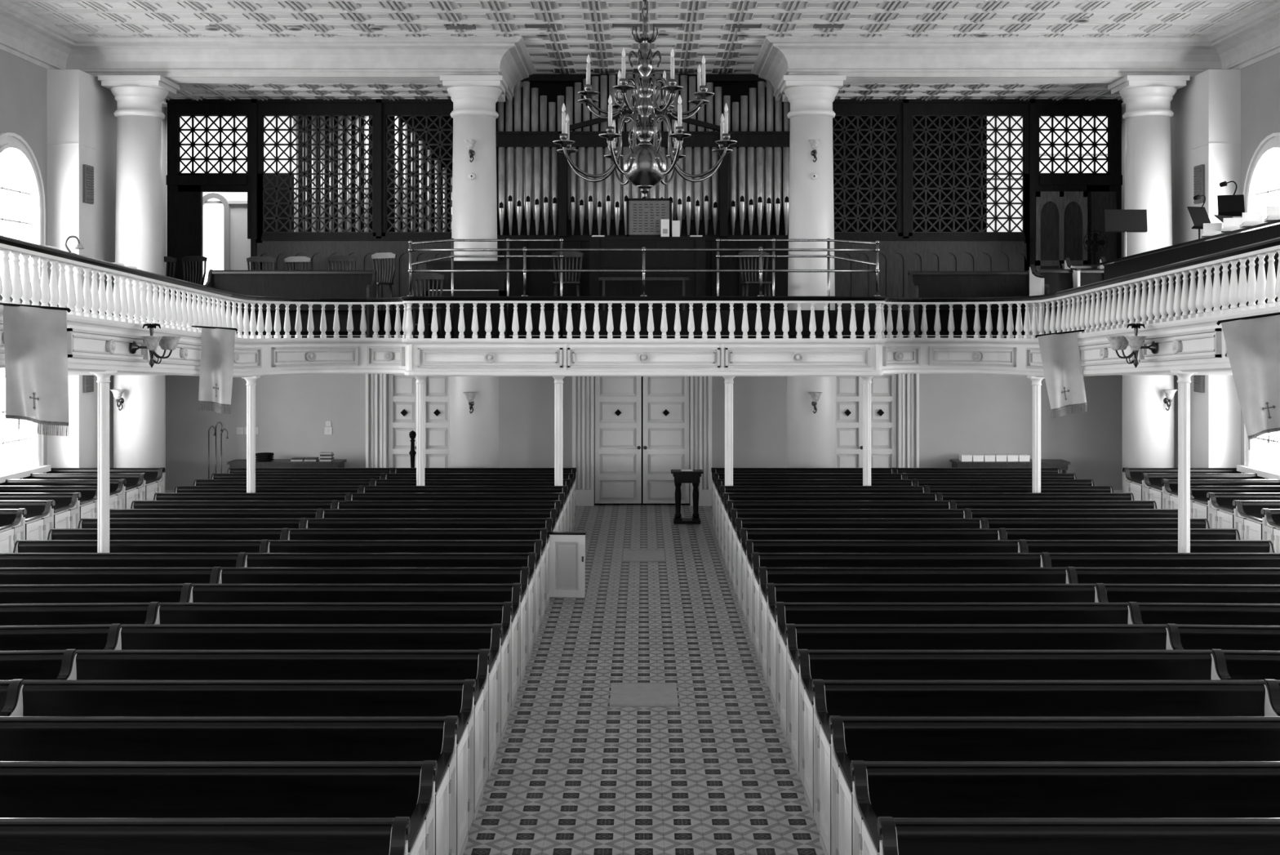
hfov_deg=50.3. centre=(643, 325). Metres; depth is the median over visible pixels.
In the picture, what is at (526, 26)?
ceiling vent
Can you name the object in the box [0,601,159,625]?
pew
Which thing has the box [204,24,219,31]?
recessed light
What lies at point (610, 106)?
candle
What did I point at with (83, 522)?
pew
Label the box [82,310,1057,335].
balcony railing
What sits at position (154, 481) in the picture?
pew
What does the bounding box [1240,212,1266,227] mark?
papers
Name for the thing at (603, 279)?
bench
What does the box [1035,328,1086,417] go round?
banner
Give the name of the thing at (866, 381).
support post
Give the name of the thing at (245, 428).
switch plate
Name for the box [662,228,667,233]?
print
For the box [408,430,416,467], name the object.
newel post
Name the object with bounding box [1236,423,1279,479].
window
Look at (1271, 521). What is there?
pew
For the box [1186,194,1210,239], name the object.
music stand
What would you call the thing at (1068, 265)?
divider
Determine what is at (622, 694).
floor plate
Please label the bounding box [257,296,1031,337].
balustrade
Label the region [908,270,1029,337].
bench
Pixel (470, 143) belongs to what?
wall sconce
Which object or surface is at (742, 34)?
recessed light
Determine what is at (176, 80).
beam
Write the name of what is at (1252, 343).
banner
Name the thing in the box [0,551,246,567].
pew
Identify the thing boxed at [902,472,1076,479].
pew
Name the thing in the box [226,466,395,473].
pew
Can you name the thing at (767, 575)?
pew
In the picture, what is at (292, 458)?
hymnal
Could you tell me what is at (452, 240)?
pipe railing
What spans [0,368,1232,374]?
ceiling
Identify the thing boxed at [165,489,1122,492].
baseboard
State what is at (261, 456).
plate
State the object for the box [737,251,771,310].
wooden chair
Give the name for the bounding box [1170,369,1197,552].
support post
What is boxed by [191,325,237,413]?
banner
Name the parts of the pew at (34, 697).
panel, rail, backrest, pew door, moulding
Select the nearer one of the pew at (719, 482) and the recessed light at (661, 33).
the pew at (719, 482)
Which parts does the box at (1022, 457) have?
box lid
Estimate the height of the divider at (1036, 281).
1.040 m
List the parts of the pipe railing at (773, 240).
post, post, post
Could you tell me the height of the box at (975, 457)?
0.105 m
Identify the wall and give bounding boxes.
[0,48,166,479]
[46,69,116,467]
[165,335,1122,489]
[166,106,250,270]
[263,115,452,231]
[1121,52,1279,479]
[1170,69,1241,467]
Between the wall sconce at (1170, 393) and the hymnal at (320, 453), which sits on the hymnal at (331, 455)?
the hymnal at (320, 453)
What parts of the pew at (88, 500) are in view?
rail, backrest, pew door, panel, moulding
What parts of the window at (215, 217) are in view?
glass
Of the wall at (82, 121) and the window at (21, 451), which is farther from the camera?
the wall at (82, 121)
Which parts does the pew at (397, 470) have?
rail, backrest, pew door, moulding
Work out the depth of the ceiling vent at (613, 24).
20.69 m
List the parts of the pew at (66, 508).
backrest, rail, pew door, panel, moulding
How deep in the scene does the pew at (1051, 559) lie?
13.21 m
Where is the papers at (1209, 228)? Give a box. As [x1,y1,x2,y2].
[1200,222,1222,237]
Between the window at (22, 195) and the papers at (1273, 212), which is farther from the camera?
the window at (22, 195)
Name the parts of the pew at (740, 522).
moulding, pew door, rail, backrest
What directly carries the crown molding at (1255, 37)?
attached to the wall at (1260, 80)
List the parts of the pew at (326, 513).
rail, backrest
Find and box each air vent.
[82,164,93,204]
[82,374,93,392]
[1193,164,1204,204]
[1193,374,1204,392]
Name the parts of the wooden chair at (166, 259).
crest rail, post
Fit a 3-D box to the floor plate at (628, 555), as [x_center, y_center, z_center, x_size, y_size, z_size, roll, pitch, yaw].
[0.000,3.091,18.350,0.560,0.015,0.900,0,0,0]
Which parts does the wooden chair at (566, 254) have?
leg, post, seat, crest rail, leg, leg, post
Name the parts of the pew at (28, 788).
backrest, rail, pew door, moulding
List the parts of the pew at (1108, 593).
rail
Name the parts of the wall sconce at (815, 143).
arm, lamp shade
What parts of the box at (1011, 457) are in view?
box lid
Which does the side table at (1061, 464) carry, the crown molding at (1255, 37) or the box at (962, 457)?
the box at (962, 457)
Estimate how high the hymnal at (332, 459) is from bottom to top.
0.028 m
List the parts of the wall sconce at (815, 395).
arm, lamp shade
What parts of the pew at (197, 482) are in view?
rail, backrest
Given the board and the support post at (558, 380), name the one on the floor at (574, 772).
the support post at (558, 380)
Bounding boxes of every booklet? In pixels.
[44,245,57,248]
[661,218,669,236]
[671,220,679,236]
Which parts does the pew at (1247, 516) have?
moulding, panel, pew door, rail, backrest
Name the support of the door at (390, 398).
in the wall at (959, 413)
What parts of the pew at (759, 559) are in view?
moulding, pew door, backrest, rail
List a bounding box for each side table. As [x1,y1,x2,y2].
[226,458,346,467]
[949,458,1070,473]
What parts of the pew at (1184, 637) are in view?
rail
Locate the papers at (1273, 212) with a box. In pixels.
[1263,205,1279,222]
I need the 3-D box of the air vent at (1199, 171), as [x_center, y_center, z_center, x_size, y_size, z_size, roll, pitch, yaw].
[8.818,-2.250,21.650,0.065,0.600,0.300,0,0,0]
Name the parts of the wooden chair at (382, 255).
post, leg, crest rail, seat, leg, post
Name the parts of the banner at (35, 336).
banner rod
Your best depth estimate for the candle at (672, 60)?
11.50 m
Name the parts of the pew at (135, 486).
backrest, rail, pew door, panel, moulding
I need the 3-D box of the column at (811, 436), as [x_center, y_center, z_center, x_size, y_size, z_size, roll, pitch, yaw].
[2.740,-0.459,22.300,1.040,7.118,1.040,0,0,0]
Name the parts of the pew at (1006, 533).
rail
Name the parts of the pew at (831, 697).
moulding, pew door, rail, backrest, panel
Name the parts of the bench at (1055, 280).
rail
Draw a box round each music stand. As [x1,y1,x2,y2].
[1103,209,1147,256]
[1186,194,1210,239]
[1213,214,1233,222]
[1217,180,1244,216]
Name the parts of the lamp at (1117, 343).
lamp shade, lamp shade, lamp shade, plate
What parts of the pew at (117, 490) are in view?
backrest, rail, pew door, panel, moulding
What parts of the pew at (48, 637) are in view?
rail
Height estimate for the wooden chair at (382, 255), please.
0.967 m
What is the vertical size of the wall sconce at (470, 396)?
0.348 m
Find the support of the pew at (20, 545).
on the floor at (574, 772)
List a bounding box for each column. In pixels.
[97,75,179,492]
[440,75,507,467]
[777,75,845,467]
[1107,75,1190,492]
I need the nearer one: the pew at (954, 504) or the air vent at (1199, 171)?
the pew at (954, 504)
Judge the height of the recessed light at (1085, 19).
0.055 m
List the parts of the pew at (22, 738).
backrest, rail, pew door, moulding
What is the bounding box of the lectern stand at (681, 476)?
[671,469,702,524]
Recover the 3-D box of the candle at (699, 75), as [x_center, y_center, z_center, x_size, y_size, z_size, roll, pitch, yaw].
[0.497,-2.172,12.232,0.034,0.195,0.034,0,0,-25]
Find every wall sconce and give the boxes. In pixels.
[110,389,124,410]
[462,138,478,162]
[462,391,477,413]
[808,138,822,162]
[808,391,822,413]
[1162,389,1177,410]
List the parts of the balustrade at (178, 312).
handrail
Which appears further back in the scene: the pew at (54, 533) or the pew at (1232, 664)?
the pew at (54, 533)
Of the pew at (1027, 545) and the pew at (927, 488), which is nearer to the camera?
the pew at (1027, 545)
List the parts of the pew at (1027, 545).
rail, panel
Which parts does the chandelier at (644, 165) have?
bulb, bulb, bulb, arm, arm, bulb, arm, arm, bulb, bulb, arm, arm, arm, arm, stem, crown, globe, chain, arm, arm, arm, arm, bulb, bulb, arm, arm, bulb, arm, arm, bulb, bulb, bulb, bulb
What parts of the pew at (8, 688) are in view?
backrest, rail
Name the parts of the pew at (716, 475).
moulding, pew door, rail, backrest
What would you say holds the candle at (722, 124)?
on the chandelier at (644, 165)
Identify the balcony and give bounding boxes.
[0,304,1279,377]
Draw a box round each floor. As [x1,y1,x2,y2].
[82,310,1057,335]
[256,337,1023,337]
[462,504,824,854]
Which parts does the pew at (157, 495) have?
rail, backrest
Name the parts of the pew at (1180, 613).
rail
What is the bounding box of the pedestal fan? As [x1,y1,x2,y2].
[1082,230,1107,264]
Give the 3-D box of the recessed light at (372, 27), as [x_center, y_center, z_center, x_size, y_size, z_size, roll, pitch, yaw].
[-4.099,-4.572,20.871,0.220,0.055,0.220,0,0,0]
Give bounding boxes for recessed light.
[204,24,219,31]
[287,25,301,31]
[368,24,383,30]
[535,32,549,37]
[655,30,669,36]
[735,32,749,37]
[975,32,989,37]
[1074,16,1089,22]
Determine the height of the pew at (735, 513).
0.900 m
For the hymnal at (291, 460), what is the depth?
23.17 m
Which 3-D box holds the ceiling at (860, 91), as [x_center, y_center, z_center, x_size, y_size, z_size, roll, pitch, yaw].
[6.054,-4.168,24.105,6.578,0.104,2.990,0,0,0]
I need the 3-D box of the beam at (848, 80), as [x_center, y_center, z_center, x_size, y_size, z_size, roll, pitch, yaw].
[5.880,-4.220,23.530,6.940,0.640,2.940,0,0,0]
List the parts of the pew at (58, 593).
rail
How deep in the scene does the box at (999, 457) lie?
23.15 m
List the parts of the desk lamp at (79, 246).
lamp shade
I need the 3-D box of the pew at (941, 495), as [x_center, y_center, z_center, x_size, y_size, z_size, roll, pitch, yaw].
[5.160,2.650,17.673,2.595,0.900,0.806,0,0,0]
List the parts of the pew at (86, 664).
panel, rail, backrest, pew door, moulding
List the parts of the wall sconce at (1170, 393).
arm, lamp shade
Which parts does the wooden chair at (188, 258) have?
post, crest rail, post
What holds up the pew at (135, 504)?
on the floor at (574, 772)
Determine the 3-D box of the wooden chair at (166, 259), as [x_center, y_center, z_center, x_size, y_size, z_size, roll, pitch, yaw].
[-8.384,-0.732,23.604,0.510,0.967,0.445,0,0,-11]
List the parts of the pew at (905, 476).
rail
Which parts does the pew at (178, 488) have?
rail, backrest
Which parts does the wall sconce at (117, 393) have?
lamp shade, arm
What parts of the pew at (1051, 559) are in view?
rail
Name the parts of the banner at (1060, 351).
banner rod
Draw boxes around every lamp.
[64,235,84,253]
[130,323,182,367]
[1104,323,1157,368]
[1193,194,1205,208]
[1219,180,1237,195]
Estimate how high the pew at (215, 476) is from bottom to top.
0.900 m
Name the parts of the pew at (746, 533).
pew door, moulding, backrest, rail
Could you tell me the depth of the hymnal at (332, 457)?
23.17 m
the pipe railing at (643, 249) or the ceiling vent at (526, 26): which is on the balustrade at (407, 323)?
the pipe railing at (643, 249)
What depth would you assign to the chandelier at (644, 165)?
11.88 m
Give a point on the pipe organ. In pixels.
(540, 195)
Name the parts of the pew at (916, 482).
backrest, rail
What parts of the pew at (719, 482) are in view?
moulding, pew door, backrest, rail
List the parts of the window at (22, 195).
glass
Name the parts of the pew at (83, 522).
rail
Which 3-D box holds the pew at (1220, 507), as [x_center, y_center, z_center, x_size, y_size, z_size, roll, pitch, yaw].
[8.380,2.650,17.673,1.845,0.900,0.806,0,0,0]
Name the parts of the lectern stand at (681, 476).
stand leg, stand leg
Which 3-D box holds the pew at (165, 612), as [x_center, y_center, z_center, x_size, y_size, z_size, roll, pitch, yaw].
[-2.461,2.650,10.518,2.825,0.900,0.806,0,0,0]
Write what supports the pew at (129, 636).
on the floor at (574, 772)
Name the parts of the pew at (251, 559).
panel, rail, backrest, pew door, moulding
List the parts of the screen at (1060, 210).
lattice panel, lattice panel, screen door, lattice panel, door panel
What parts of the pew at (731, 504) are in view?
moulding, pew door, backrest, rail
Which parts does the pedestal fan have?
blade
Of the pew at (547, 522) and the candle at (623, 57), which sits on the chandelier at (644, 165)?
the candle at (623, 57)
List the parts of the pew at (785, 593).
moulding, pew door, backrest, rail, panel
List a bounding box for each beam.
[165,77,505,102]
[782,77,1122,102]
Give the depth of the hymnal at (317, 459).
23.17 m
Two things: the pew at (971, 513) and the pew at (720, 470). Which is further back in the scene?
the pew at (720, 470)
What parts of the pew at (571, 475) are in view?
rail, backrest, pew door, moulding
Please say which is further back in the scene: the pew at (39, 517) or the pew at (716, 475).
the pew at (716, 475)
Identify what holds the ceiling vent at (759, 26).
in the ceiling at (582, 28)
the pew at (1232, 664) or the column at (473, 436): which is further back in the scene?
the column at (473, 436)
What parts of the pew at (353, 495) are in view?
rail, backrest, pew door, moulding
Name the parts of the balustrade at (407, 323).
handrail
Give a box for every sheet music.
[591,235,604,236]
[689,235,702,236]
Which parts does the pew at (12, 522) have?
pew door, backrest, rail, panel, moulding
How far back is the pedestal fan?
22.85 m
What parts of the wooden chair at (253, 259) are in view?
crest rail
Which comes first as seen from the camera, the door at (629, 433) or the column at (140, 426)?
the column at (140, 426)
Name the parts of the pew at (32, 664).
backrest, rail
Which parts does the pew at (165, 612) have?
panel, rail, backrest, pew door, moulding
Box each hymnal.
[290,459,303,461]
[291,457,305,459]
[303,458,318,461]
[304,457,318,459]
[319,452,333,454]
[319,455,333,457]
[319,458,333,461]
[320,453,333,456]
[320,457,333,459]
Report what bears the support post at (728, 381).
on the floor at (574, 772)
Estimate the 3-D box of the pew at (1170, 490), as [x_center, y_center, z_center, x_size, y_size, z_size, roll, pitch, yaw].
[8.380,2.650,19.263,1.845,0.900,0.806,0,0,0]
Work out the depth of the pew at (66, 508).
17.97 m
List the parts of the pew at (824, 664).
moulding, pew door, backrest, rail, panel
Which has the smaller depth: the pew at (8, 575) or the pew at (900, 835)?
the pew at (900, 835)
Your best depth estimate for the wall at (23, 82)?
20.75 m
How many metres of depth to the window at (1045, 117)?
26.67 m
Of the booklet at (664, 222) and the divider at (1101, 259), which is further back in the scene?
the booklet at (664, 222)
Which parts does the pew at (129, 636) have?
panel, rail, backrest, pew door, moulding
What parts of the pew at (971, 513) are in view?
rail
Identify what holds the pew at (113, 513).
on the floor at (574, 772)
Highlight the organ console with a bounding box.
[589,236,705,310]
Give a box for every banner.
[0,302,71,435]
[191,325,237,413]
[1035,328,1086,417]
[1216,311,1279,449]
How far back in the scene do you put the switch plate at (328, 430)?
23.68 m
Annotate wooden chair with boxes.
[164,256,177,300]
[169,255,207,302]
[246,256,276,270]
[284,256,311,270]
[326,255,356,270]
[371,252,396,310]
[412,272,444,337]
[551,251,583,310]
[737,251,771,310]
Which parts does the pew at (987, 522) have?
rail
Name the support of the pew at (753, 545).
on the floor at (574, 772)
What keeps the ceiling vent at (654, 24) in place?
in the ceiling at (582, 28)
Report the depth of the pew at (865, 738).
7.65 m
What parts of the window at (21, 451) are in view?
glass, sill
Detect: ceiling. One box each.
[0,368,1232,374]
[7,0,1279,74]
[161,83,451,106]
[834,83,1125,106]
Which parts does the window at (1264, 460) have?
frame, sill, glass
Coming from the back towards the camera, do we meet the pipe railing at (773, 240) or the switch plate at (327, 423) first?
the switch plate at (327, 423)
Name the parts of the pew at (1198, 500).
moulding, panel, pew door, rail, backrest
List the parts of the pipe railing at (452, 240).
post, post, post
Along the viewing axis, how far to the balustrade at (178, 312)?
13.99 m
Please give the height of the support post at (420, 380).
2.430 m
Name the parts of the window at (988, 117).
frame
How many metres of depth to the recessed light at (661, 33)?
21.24 m
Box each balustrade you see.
[0,235,263,338]
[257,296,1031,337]
[1023,236,1279,338]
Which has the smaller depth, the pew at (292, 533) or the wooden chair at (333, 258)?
the pew at (292, 533)
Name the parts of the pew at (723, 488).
moulding, pew door, backrest, rail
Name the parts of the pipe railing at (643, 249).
post, post, post, post, post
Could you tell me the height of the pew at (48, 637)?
0.900 m
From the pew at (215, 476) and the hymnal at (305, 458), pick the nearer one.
the pew at (215, 476)
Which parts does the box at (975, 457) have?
box lid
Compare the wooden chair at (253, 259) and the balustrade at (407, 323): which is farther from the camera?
the wooden chair at (253, 259)
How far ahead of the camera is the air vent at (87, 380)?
21.56 m
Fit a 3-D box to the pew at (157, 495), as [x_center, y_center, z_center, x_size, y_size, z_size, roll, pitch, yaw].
[-5.160,2.650,17.673,2.595,0.900,0.806,0,0,0]
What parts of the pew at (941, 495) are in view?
backrest, rail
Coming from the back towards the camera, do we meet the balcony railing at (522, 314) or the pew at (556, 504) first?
the balcony railing at (522, 314)
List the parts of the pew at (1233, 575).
rail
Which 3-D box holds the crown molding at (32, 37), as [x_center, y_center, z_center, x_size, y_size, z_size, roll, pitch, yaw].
[-5.670,-4.310,10.600,7.460,0.580,29.200,0,0,0]
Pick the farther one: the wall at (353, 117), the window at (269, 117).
the window at (269, 117)
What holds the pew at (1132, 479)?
on the floor at (574, 772)
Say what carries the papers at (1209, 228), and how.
on the pew at (1182, 251)
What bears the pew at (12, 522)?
on the floor at (574, 772)
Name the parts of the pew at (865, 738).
moulding, pew door, rail, backrest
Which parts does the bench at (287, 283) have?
seat, rail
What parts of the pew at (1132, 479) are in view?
moulding, panel, pew door, rail, backrest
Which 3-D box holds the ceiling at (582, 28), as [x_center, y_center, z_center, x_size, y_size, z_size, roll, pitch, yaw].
[0.000,-4.683,11.500,18.700,0.234,31.000,0,0,0]
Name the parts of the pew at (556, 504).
rail, backrest, pew door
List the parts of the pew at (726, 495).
pew door, moulding, backrest, rail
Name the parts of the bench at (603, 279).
leg, seat, leg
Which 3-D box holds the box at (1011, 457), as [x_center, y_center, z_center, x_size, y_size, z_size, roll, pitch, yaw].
[6.272,2.248,23.250,0.184,0.105,0.210,0,0,0]
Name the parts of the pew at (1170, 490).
moulding, panel, pew door, rail, backrest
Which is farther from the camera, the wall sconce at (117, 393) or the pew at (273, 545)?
the wall sconce at (117, 393)
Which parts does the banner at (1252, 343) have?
banner rod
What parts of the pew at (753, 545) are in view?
moulding, pew door, backrest, rail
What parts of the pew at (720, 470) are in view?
pew door, moulding, backrest, rail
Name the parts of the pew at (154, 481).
backrest, rail, pew door, panel, moulding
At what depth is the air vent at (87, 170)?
21.56 m
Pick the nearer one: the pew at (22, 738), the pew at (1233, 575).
the pew at (22, 738)
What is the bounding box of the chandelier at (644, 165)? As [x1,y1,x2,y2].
[552,0,737,198]
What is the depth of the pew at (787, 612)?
10.82 m
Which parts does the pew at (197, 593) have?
panel, rail, backrest, pew door, moulding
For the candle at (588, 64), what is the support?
on the chandelier at (644, 165)
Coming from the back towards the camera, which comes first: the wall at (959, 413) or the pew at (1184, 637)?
the wall at (959, 413)
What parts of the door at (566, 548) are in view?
raised panel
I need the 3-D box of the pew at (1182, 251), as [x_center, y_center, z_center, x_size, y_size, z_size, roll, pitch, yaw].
[6.470,-0.485,15.500,0.360,1.330,6.600,0,0,0]
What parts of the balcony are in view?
panel, panel, panel, panel, panel, panel, panel, panel, panel, panel, panel, panel, panel, panel, panel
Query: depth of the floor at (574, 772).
10.58 m
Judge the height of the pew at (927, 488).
0.900 m
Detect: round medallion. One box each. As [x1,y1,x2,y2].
[467,172,475,179]
[810,172,817,179]
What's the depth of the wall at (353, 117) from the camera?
26.30 m
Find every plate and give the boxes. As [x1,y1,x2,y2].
[236,426,243,434]
[244,426,258,434]
[255,452,273,461]
[324,426,332,434]
[325,421,331,426]
[609,682,678,706]
[622,549,665,561]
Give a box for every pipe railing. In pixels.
[406,240,880,296]
[412,237,563,337]
[715,237,875,337]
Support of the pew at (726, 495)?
on the floor at (574, 772)
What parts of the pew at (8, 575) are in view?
rail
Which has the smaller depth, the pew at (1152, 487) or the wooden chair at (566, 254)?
the pew at (1152, 487)
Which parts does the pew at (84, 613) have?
rail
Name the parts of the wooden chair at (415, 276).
post, leg, seat, crest rail, leg, post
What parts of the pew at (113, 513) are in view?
rail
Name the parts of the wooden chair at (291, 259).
crest rail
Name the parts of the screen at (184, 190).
lattice panel, lattice panel, lattice panel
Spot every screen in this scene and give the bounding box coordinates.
[165,98,453,310]
[832,98,1122,310]
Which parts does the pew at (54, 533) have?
rail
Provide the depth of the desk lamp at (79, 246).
12.99 m
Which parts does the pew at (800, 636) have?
moulding, pew door, backrest, rail, panel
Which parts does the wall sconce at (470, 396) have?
lamp shade, arm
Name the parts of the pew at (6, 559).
rail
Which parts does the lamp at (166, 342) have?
plate, lamp shade, lamp shade, lamp shade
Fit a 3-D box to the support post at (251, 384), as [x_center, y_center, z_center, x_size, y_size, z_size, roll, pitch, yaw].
[-5.360,1.890,18.600,0.200,2.420,0.200,0,0,0]
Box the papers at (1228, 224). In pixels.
[1221,217,1243,232]
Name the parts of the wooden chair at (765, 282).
post, leg, leg, crest rail, seat, leg, post, leg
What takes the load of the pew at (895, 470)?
on the floor at (574, 772)
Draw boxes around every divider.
[1028,264,1044,335]
[1063,257,1080,328]
[1098,257,1106,269]
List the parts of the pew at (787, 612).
moulding, pew door, backrest, rail, panel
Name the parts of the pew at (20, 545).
panel, rail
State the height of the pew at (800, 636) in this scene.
0.900 m
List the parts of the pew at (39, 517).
backrest, rail, pew door, panel, moulding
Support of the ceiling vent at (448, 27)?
in the ceiling at (582, 28)
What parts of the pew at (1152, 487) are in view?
moulding, panel, pew door, rail, backrest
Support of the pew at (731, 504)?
on the floor at (574, 772)
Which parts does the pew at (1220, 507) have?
moulding, panel, pew door, rail, backrest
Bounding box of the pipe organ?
[495,74,790,310]
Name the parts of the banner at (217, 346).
banner rod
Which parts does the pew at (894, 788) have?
moulding, pew door, rail, backrest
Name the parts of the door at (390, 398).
casing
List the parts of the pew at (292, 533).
rail, backrest, pew door, moulding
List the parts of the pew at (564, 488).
rail, backrest, pew door, moulding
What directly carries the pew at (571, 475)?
on the floor at (574, 772)
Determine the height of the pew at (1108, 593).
0.900 m
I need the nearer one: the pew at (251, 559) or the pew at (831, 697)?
the pew at (831, 697)
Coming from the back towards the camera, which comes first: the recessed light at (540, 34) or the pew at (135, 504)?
the recessed light at (540, 34)
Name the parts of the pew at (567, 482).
rail, backrest, pew door, moulding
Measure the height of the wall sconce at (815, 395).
0.348 m
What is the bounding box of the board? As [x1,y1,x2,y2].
[626,198,671,236]
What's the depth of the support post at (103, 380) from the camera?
13.76 m
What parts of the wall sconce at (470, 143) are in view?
lamp shade, arm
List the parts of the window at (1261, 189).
glass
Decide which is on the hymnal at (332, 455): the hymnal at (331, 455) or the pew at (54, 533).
the hymnal at (331, 455)
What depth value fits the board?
22.84 m
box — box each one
[959,453,972,461]
[969,453,983,461]
[981,453,995,461]
[992,453,1007,461]
[1004,453,1018,461]
[1016,453,1030,461]
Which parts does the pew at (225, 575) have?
panel, rail, backrest, pew door, moulding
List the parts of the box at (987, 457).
box lid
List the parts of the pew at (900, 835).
moulding, rail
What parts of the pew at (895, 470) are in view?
backrest, rail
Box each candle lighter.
[208,425,215,479]
[215,421,222,473]
[220,428,228,473]
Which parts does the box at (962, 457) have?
box lid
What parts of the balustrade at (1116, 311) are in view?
handrail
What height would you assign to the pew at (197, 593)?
0.900 m
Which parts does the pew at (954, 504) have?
backrest, rail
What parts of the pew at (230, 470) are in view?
rail, backrest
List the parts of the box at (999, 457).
box lid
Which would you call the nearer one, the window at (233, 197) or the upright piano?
the upright piano
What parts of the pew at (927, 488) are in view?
rail, backrest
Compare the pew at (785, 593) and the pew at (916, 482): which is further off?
the pew at (916, 482)
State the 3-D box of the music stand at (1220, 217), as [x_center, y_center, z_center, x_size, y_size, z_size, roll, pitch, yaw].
[6.783,-0.619,15.623,0.426,1.311,0.446,0,0,-34]
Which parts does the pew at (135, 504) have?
rail, backrest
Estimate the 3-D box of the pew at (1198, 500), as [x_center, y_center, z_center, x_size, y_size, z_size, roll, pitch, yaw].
[8.380,2.650,18.468,1.845,0.900,0.806,0,0,0]
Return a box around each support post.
[89,369,117,552]
[241,375,260,492]
[414,376,426,485]
[552,376,564,485]
[723,376,734,485]
[861,376,873,485]
[1026,375,1044,492]
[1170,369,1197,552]
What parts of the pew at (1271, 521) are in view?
moulding, rail, backrest, pew door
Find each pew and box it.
[0,478,126,508]
[0,485,97,518]
[0,492,80,528]
[0,499,55,539]
[0,508,26,552]
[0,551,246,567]
[0,566,221,584]
[0,582,192,603]
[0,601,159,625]
[0,623,120,650]
[0,648,77,679]
[0,679,24,715]
[0,715,458,854]
[0,760,437,854]
[0,816,410,854]
[9,679,475,854]
[13,539,268,552]
[20,472,146,508]
[43,466,164,500]
[47,528,288,539]
[65,648,490,820]
[77,517,306,528]
[109,508,323,518]
[112,623,502,777]
[130,499,337,508]
[152,601,512,742]
[153,492,351,500]
[173,484,364,492]
[186,582,521,712]
[193,478,374,485]
[210,472,386,479]
[216,566,528,686]
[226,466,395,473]
[242,551,536,663]
[265,539,542,643]
[286,528,547,625]
[304,517,552,609]
[320,508,556,531]
[336,499,560,531]
[350,492,564,531]
[362,484,568,531]
[373,478,571,531]
[384,472,573,531]
[394,466,576,531]
[711,466,893,532]
[713,472,902,540]
[716,478,913,549]
[720,484,924,559]
[723,492,937,570]
[726,499,951,582]
[730,508,966,595]
[734,517,982,609]
[739,528,1001,625]
[745,539,1022,643]
[751,551,1044,663]
[758,566,1071,686]
[765,582,1101,712]
[774,601,1134,742]
[785,623,1175,777]
[797,648,1222,820]
[811,679,1277,854]
[829,715,1279,854]
[850,760,1279,854]
[876,816,1279,854]
[892,466,1060,473]
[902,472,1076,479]
[912,478,1094,485]
[924,484,1113,492]
[936,492,1134,500]
[949,499,1156,508]
[964,508,1177,518]
[980,517,1209,528]
[998,528,1240,539]
[1018,539,1275,552]
[1040,551,1279,567]
[1066,566,1279,584]
[1094,582,1279,603]
[1099,219,1279,324]
[1122,466,1244,500]
[1127,601,1279,625]
[1141,472,1267,508]
[1160,478,1279,508]
[1167,623,1279,650]
[1190,485,1279,519]
[1206,492,1279,528]
[1209,648,1279,679]
[1232,499,1279,539]
[1261,508,1279,552]
[1262,679,1279,715]
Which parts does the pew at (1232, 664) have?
rail, backrest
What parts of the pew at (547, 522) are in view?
rail, backrest, pew door, moulding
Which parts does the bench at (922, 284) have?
rail, seat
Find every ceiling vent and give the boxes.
[444,24,475,29]
[524,23,554,28]
[612,23,641,27]
[653,23,682,27]
[732,23,761,28]
[813,23,844,28]
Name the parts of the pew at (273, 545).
rail, backrest, pew door, moulding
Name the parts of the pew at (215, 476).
rail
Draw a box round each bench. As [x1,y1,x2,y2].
[200,269,376,337]
[599,277,688,310]
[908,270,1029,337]
[1035,268,1104,333]
[1060,263,1099,332]
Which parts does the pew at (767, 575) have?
moulding, pew door, backrest, rail, panel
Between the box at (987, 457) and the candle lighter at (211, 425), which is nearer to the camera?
the candle lighter at (211, 425)
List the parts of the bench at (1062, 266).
rail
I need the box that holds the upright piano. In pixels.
[422,260,510,337]
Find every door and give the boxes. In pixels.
[365,335,449,467]
[547,530,586,597]
[572,335,713,506]
[835,335,920,467]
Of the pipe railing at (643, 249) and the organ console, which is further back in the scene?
the organ console
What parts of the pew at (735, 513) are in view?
moulding, pew door, backrest, rail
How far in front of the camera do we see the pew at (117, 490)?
19.57 m
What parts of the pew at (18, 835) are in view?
rail, moulding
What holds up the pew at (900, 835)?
on the floor at (574, 772)
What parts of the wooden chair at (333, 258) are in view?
crest rail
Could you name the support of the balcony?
attached to the floor at (256, 337)
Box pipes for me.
[293,115,452,231]
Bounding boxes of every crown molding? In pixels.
[0,0,537,106]
[750,0,1279,106]
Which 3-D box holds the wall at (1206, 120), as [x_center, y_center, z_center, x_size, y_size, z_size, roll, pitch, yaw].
[9.095,-0.460,22.515,0.510,7.120,2.370,0,0,0]
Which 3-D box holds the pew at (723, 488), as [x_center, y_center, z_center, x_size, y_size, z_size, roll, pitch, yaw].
[2.461,2.650,18.468,2.825,0.900,0.806,0,0,0]
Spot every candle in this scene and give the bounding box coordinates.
[561,111,565,133]
[565,121,569,140]
[586,62,590,84]
[608,103,612,126]
[612,128,615,148]
[617,78,621,97]
[622,56,625,78]
[670,57,674,79]
[674,128,677,148]
[677,103,681,126]
[697,72,701,92]
[702,64,705,85]
[720,121,724,140]
[724,111,728,133]
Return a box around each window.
[0,132,49,284]
[0,374,50,483]
[180,115,247,204]
[202,192,230,284]
[263,115,293,173]
[986,115,1022,231]
[1039,115,1107,173]
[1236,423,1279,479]
[1243,132,1279,222]

